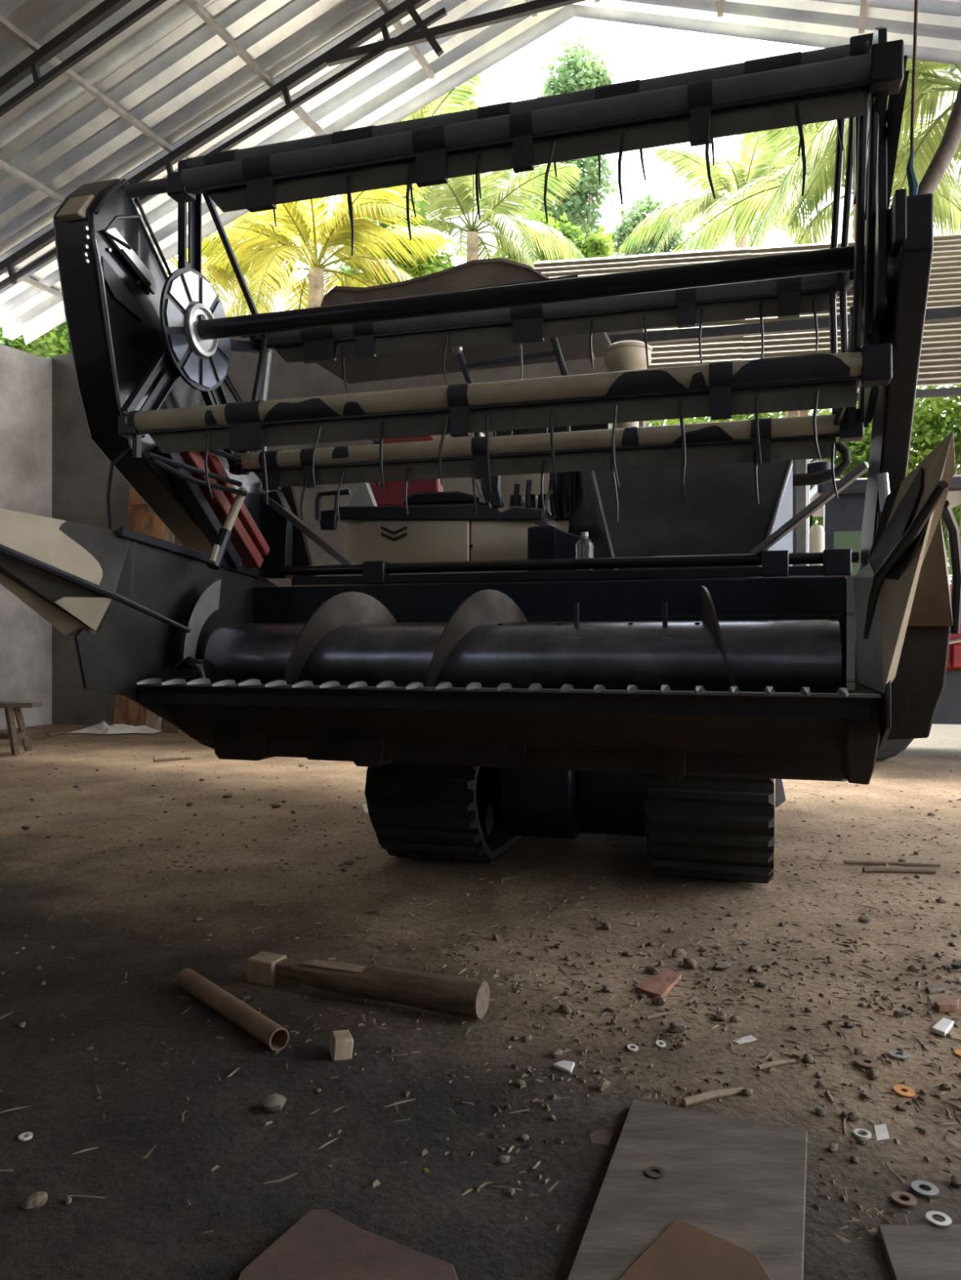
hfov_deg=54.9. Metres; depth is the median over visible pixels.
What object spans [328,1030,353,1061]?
wood block
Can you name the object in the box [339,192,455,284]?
leafy tree
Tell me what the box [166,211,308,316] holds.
coconut palm
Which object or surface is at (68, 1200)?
pebble
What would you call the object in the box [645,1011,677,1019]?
wooden stick
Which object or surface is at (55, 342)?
leafy tree
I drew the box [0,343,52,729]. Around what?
wall
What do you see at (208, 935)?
pebble
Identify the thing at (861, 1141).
pebble
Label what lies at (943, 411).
leafy bush
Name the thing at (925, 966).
pebble
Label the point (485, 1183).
wooden stick
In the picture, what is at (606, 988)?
pebble
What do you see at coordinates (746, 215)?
coconut palm
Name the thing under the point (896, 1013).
pebble
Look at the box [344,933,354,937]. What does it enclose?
pebble
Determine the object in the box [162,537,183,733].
plank
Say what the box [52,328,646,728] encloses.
wall
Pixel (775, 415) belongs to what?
leafy bush
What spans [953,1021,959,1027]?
pebble
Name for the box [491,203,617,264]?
leafy tree
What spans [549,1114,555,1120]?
pebble
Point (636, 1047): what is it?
washer
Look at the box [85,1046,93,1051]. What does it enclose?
pebble
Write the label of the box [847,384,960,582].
leafy bush
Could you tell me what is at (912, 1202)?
washer
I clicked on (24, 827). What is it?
pebble
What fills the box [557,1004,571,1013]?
pebble
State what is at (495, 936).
pebble
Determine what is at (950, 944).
pebble
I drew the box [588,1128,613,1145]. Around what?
paper scrap
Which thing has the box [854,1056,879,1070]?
disc
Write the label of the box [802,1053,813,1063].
pebble
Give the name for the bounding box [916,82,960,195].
trunk
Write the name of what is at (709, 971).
chips
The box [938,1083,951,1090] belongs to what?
pebble
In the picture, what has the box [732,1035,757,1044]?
scrap
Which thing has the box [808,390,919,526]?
leafy bush
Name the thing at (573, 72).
leafy tree
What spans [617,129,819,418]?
coconut palm
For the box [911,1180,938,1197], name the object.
washer
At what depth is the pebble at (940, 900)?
3.36 m
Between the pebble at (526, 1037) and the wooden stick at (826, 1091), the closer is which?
the wooden stick at (826, 1091)
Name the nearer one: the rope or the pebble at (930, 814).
the rope
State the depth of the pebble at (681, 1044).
2.16 m
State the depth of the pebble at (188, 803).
5.33 m
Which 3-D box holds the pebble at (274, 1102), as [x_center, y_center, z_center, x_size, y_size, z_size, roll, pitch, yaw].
[-0.420,0.946,1.884,0.045,0.032,0.050,0,0,39]
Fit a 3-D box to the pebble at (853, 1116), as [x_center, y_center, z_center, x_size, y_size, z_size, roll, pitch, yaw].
[0.743,0.944,1.834,0.032,0.017,0.018,0,0,-18]
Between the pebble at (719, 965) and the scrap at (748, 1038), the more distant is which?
the pebble at (719, 965)
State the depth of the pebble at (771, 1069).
2.03 m
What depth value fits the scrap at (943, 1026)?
2.24 m
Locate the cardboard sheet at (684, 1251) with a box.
[617,1217,770,1279]
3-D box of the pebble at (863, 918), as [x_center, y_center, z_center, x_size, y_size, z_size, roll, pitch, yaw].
[1.307,0.952,3.149,0.048,0.026,0.031,0,0,-26]
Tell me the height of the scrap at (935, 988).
0.010 m
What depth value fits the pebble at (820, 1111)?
1.85 m
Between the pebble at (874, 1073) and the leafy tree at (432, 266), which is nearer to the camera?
the pebble at (874, 1073)
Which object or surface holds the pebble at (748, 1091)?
on the floor
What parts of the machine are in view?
cab panel, cab panel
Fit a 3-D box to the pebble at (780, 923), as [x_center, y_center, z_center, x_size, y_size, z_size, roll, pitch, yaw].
[1.010,0.953,3.100,0.016,0.015,0.030,0,0,4]
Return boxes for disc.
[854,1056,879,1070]
[893,1084,915,1097]
[954,1048,960,1057]
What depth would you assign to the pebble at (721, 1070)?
2.02 m
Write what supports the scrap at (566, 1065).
on the floor
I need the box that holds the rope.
[906,0,918,195]
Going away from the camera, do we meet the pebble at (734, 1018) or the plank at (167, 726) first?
the pebble at (734, 1018)
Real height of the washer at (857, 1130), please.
0.004 m
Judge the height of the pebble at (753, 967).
0.021 m
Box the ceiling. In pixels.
[0,0,960,345]
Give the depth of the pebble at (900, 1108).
1.88 m
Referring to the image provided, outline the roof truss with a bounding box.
[0,0,585,289]
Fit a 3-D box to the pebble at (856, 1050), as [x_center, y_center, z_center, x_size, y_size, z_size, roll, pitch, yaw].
[0.865,0.941,2.117,0.022,0.015,0.016,0,0,-12]
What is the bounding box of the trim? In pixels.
[608,306,960,343]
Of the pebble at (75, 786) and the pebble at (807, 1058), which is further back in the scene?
the pebble at (75, 786)
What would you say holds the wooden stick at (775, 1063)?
on the floor
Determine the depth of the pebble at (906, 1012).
2.33 m
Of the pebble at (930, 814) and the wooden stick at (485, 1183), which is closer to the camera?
the wooden stick at (485, 1183)
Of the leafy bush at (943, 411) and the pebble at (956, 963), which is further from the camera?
the leafy bush at (943, 411)
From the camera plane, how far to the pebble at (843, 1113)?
1.84 m
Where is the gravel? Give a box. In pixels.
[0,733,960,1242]
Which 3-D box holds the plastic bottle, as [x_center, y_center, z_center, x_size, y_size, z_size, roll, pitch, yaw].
[0.391,-0.332,3.473,0.068,0.147,0.068,0,0,0]
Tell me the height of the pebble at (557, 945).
0.016 m
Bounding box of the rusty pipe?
[176,968,289,1051]
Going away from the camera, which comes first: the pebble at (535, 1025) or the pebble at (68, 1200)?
the pebble at (68, 1200)
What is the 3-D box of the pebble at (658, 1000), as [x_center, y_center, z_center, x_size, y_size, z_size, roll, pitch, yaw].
[0.464,0.940,2.408,0.040,0.023,0.026,0,0,23]
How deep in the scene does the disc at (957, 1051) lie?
2.12 m
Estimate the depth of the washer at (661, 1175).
1.61 m
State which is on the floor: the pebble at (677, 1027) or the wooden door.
the pebble at (677, 1027)
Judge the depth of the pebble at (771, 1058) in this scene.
2.09 m
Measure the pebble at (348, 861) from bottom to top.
0.020 m
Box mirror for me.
[315,488,351,530]
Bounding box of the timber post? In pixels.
[247,951,489,1018]
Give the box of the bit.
[842,1117,846,1134]
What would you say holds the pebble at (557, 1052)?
on the floor
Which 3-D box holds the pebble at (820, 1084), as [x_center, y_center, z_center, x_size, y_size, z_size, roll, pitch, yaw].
[0.724,0.943,1.962,0.021,0.013,0.016,0,0,-10]
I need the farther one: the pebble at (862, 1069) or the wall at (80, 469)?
the wall at (80, 469)
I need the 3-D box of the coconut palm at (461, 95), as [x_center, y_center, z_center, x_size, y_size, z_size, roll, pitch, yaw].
[-1.711,-5.118,18.066,5.417,12.197,5.040,0,0,0]
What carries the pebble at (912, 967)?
on the floor
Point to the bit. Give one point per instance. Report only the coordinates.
(844, 1118)
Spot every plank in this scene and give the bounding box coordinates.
[145,524,175,732]
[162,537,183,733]
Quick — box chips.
[0,730,960,1224]
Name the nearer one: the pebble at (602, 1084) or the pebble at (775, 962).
the pebble at (602, 1084)
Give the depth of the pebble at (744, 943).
2.90 m
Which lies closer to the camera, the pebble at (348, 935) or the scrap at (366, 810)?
the pebble at (348, 935)
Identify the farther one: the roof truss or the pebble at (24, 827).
the roof truss
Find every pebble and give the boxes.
[18,1021,26,1028]
[19,1191,48,1209]
[21,824,31,830]
[63,1195,71,1204]
[73,784,79,788]
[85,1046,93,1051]
[186,801,192,806]
[192,915,203,921]
[205,933,213,937]
[222,793,231,798]
[262,1093,286,1112]
[271,804,280,808]
[340,867,347,871]
[343,858,355,864]
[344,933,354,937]
[373,907,382,914]
[492,933,498,941]
[497,1155,510,1164]
[506,1187,515,1196]
[510,1035,518,1040]
[515,1079,525,1085]
[519,1133,528,1141]
[522,1034,531,1041]
[531,1023,540,1027]
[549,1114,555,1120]
[550,1048,564,1057]
[554,943,562,948]
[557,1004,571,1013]
[562,991,571,995]
[564,955,570,960]
[596,1078,609,1091]
[601,984,612,992]
[602,922,611,930]
[604,1006,614,1013]
[610,1019,616,1024]
[622,951,634,956]
[637,993,646,999]
[645,965,660,974]
[646,942,655,946]
[650,995,666,1005]
[657,960,663,967]
[666,927,673,933]
[668,1022,685,1032]
[671,947,686,957]
[676,1041,686,1047]
[683,957,697,968]
[697,946,706,951]
[713,960,731,970]
[715,1009,726,1021]
[717,1068,724,1073]
[728,1014,740,1022]
[741,1087,753,1096]
[742,941,749,945]
[748,964,761,972]
[753,980,766,987]
[766,1066,774,1072]
[768,1056,774,1061]
[772,960,779,964]
[778,921,784,926]
[789,1025,797,1030]
[791,1053,799,1058]
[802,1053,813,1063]
[803,1007,812,1012]
[814,1106,826,1115]
[815,1071,822,1078]
[815,1080,826,1087]
[827,1142,838,1151]
[840,1110,846,1117]
[843,1020,853,1027]
[847,1111,861,1120]
[849,1154,858,1163]
[853,1047,862,1053]
[857,915,871,922]
[857,1137,868,1144]
[858,1066,865,1072]
[858,1091,868,1098]
[862,958,870,962]
[868,1068,879,1079]
[893,1009,905,1017]
[895,1048,903,1054]
[897,857,905,862]
[897,1106,906,1111]
[900,1008,911,1015]
[907,964,919,970]
[916,1096,924,1101]
[919,1088,926,1095]
[921,964,928,968]
[925,1010,932,1015]
[927,812,935,816]
[933,951,942,957]
[935,897,946,903]
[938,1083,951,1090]
[941,964,951,968]
[947,941,955,946]
[950,958,960,968]
[950,1173,960,1187]
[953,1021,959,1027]
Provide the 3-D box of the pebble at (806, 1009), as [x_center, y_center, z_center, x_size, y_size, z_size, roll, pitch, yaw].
[0.835,0.945,2.360,0.022,0.012,0.014,0,0,38]
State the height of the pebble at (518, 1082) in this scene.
0.009 m
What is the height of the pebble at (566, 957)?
0.014 m
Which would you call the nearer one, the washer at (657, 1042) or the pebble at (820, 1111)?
the pebble at (820, 1111)
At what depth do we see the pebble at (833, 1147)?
1.72 m
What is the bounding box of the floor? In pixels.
[0,724,960,1279]
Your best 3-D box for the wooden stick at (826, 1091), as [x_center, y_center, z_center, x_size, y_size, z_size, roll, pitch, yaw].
[0.722,0.945,1.913,0.006,0.006,0.047,0,0,8]
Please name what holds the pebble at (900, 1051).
on the floor
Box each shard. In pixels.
[634,970,681,997]
[933,995,959,1013]
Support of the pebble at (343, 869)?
on the floor
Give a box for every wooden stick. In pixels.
[46,725,91,737]
[153,755,191,762]
[478,1182,493,1188]
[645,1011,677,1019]
[681,1087,743,1106]
[756,1058,795,1071]
[825,1089,833,1102]
[843,860,940,866]
[862,866,935,873]
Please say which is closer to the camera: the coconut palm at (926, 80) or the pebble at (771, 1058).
the pebble at (771, 1058)
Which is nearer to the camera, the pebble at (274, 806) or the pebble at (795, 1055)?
the pebble at (795, 1055)
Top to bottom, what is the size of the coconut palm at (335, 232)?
8.537 m
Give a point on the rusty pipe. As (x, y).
(263, 1028)
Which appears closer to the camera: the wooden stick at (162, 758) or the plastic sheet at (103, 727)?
the wooden stick at (162, 758)
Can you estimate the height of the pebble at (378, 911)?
0.016 m
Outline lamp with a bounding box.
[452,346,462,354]
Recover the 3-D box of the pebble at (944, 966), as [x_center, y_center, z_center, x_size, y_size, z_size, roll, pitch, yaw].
[1.328,0.932,2.634,0.029,0.012,0.015,0,0,8]
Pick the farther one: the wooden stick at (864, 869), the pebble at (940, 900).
the wooden stick at (864, 869)
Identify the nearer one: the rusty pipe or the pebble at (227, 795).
the rusty pipe
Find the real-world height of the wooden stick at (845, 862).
0.018 m
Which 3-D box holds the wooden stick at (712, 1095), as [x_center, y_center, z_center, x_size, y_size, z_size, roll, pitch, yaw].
[0.479,0.939,1.906,0.146,0.016,0.020,0,0,-22]
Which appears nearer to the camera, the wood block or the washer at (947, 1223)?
the washer at (947, 1223)
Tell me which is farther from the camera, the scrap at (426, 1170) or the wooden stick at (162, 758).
the wooden stick at (162, 758)
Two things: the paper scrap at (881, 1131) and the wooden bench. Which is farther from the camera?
the wooden bench
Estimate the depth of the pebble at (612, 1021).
2.29 m
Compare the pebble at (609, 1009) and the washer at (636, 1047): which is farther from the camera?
the pebble at (609, 1009)
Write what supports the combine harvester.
on the floor
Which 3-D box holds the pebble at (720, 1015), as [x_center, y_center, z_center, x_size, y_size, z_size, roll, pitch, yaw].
[0.602,0.940,2.315,0.026,0.022,0.046,0,0,19]
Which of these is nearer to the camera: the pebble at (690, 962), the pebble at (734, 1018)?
the pebble at (734, 1018)
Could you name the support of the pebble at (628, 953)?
on the floor
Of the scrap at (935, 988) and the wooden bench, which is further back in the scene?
the wooden bench
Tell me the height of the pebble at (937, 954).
0.015 m
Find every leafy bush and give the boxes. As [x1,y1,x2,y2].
[646,411,813,426]
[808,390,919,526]
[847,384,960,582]
[940,411,960,560]
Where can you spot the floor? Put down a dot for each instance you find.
(144, 1227)
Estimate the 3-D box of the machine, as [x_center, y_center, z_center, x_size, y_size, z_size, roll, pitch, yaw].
[4.201,-0.157,7.502,2.960,2.213,1.518,0,0,12]
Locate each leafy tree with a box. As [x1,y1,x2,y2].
[0,321,71,358]
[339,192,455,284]
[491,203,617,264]
[512,35,618,257]
[609,194,690,423]
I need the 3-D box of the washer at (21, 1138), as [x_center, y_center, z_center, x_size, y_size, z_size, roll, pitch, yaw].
[-0.875,0.956,1.780,0.025,0.004,0.025,0,0,0]
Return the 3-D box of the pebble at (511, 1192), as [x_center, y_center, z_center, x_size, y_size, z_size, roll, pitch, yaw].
[0.052,0.950,1.589,0.010,0.010,0.018,0,0,25]
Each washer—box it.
[18,1132,32,1141]
[626,1044,638,1051]
[644,1166,664,1179]
[655,1040,666,1047]
[853,1128,871,1139]
[888,1048,909,1059]
[891,1191,916,1207]
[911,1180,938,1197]
[925,1210,951,1227]
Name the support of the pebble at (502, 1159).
on the floor
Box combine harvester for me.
[0,26,960,883]
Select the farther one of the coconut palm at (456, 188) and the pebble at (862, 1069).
the coconut palm at (456, 188)
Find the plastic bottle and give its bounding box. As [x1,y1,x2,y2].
[575,532,593,570]
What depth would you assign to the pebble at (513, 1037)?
2.19 m
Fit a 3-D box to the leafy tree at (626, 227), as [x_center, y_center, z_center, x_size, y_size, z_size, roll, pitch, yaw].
[4.376,-5.206,23.875,2.192,12.384,1.694,0,0,0]
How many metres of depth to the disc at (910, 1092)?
1.95 m
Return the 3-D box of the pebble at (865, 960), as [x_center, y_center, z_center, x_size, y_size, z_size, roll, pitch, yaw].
[1.135,0.942,2.717,0.024,0.011,0.012,0,0,-18]
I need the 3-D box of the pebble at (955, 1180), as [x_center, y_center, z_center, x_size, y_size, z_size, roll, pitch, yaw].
[0.838,0.949,1.623,0.023,0.018,0.036,0,0,38]
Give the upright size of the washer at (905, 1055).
0.004 m
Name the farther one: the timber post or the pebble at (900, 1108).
the timber post
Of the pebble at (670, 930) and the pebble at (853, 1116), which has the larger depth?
the pebble at (670, 930)
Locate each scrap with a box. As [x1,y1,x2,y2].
[361,804,368,813]
[422,1167,429,1173]
[552,1060,574,1074]
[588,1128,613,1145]
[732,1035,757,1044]
[873,1124,889,1140]
[925,983,946,994]
[930,1017,954,1036]
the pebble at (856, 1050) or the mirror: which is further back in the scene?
the mirror
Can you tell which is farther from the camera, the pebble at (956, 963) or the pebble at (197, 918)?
the pebble at (197, 918)
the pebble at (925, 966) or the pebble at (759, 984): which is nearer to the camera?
the pebble at (759, 984)
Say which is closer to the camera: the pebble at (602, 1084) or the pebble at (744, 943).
the pebble at (602, 1084)
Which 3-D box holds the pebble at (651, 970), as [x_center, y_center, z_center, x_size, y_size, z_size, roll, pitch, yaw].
[0.497,0.951,2.661,0.026,0.021,0.049,0,0,-30]
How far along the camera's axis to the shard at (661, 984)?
2.52 m
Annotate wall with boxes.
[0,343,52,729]
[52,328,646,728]
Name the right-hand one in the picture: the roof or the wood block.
the roof
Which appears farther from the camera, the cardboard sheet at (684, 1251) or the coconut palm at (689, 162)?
the coconut palm at (689, 162)
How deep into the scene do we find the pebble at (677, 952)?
2.80 m
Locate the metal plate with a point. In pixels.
(322, 1245)
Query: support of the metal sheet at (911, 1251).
on the floor
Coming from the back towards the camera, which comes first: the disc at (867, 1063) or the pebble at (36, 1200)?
the disc at (867, 1063)
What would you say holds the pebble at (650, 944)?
on the floor
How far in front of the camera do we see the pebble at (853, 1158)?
1.69 m
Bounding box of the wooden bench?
[0,700,42,755]
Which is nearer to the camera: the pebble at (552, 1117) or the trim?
the pebble at (552, 1117)
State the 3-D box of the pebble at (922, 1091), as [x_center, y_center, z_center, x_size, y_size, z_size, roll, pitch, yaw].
[0.932,0.953,1.947,0.012,0.010,0.018,0,0,-1]
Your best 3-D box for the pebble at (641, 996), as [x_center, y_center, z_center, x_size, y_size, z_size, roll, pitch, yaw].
[0.429,0.946,2.454,0.024,0.014,0.014,0,0,26]
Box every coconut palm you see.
[163,183,457,317]
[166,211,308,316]
[271,72,524,293]
[395,99,585,267]
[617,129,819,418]
[671,62,960,453]
[750,58,960,546]
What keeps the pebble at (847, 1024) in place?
on the floor
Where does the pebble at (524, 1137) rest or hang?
on the floor
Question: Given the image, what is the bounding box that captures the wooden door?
[114,484,164,726]
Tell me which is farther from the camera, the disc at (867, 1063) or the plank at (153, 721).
the plank at (153, 721)
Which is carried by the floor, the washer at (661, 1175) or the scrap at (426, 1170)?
the scrap at (426, 1170)
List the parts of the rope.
cord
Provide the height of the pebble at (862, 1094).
0.011 m
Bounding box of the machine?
[808,475,960,760]
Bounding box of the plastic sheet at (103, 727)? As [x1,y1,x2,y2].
[67,720,161,733]
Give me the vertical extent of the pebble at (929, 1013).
0.010 m
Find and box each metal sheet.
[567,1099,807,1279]
[877,1224,960,1279]
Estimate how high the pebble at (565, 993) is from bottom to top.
0.010 m
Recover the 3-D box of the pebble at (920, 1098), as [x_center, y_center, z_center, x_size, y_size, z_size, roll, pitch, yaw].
[0.914,0.953,1.921,0.009,0.010,0.017,0,0,-36]
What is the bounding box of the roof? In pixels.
[533,233,960,417]
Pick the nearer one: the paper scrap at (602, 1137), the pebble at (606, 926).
the paper scrap at (602, 1137)
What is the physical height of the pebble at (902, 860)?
0.017 m
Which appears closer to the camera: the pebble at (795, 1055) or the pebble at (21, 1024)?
the pebble at (795, 1055)
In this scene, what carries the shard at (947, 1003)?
on the floor
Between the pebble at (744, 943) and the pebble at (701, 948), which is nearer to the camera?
the pebble at (701, 948)
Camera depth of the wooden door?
9.82 m
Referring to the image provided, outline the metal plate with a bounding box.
[237,1209,457,1279]
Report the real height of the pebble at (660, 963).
0.018 m
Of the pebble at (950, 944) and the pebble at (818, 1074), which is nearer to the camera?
the pebble at (818, 1074)
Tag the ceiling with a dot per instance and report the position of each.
(184, 66)
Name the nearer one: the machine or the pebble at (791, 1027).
the pebble at (791, 1027)
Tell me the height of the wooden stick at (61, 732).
0.039 m
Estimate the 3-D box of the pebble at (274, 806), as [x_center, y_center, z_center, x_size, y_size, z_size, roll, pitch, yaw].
[-1.158,0.940,5.239,0.055,0.023,0.034,0,0,-15]

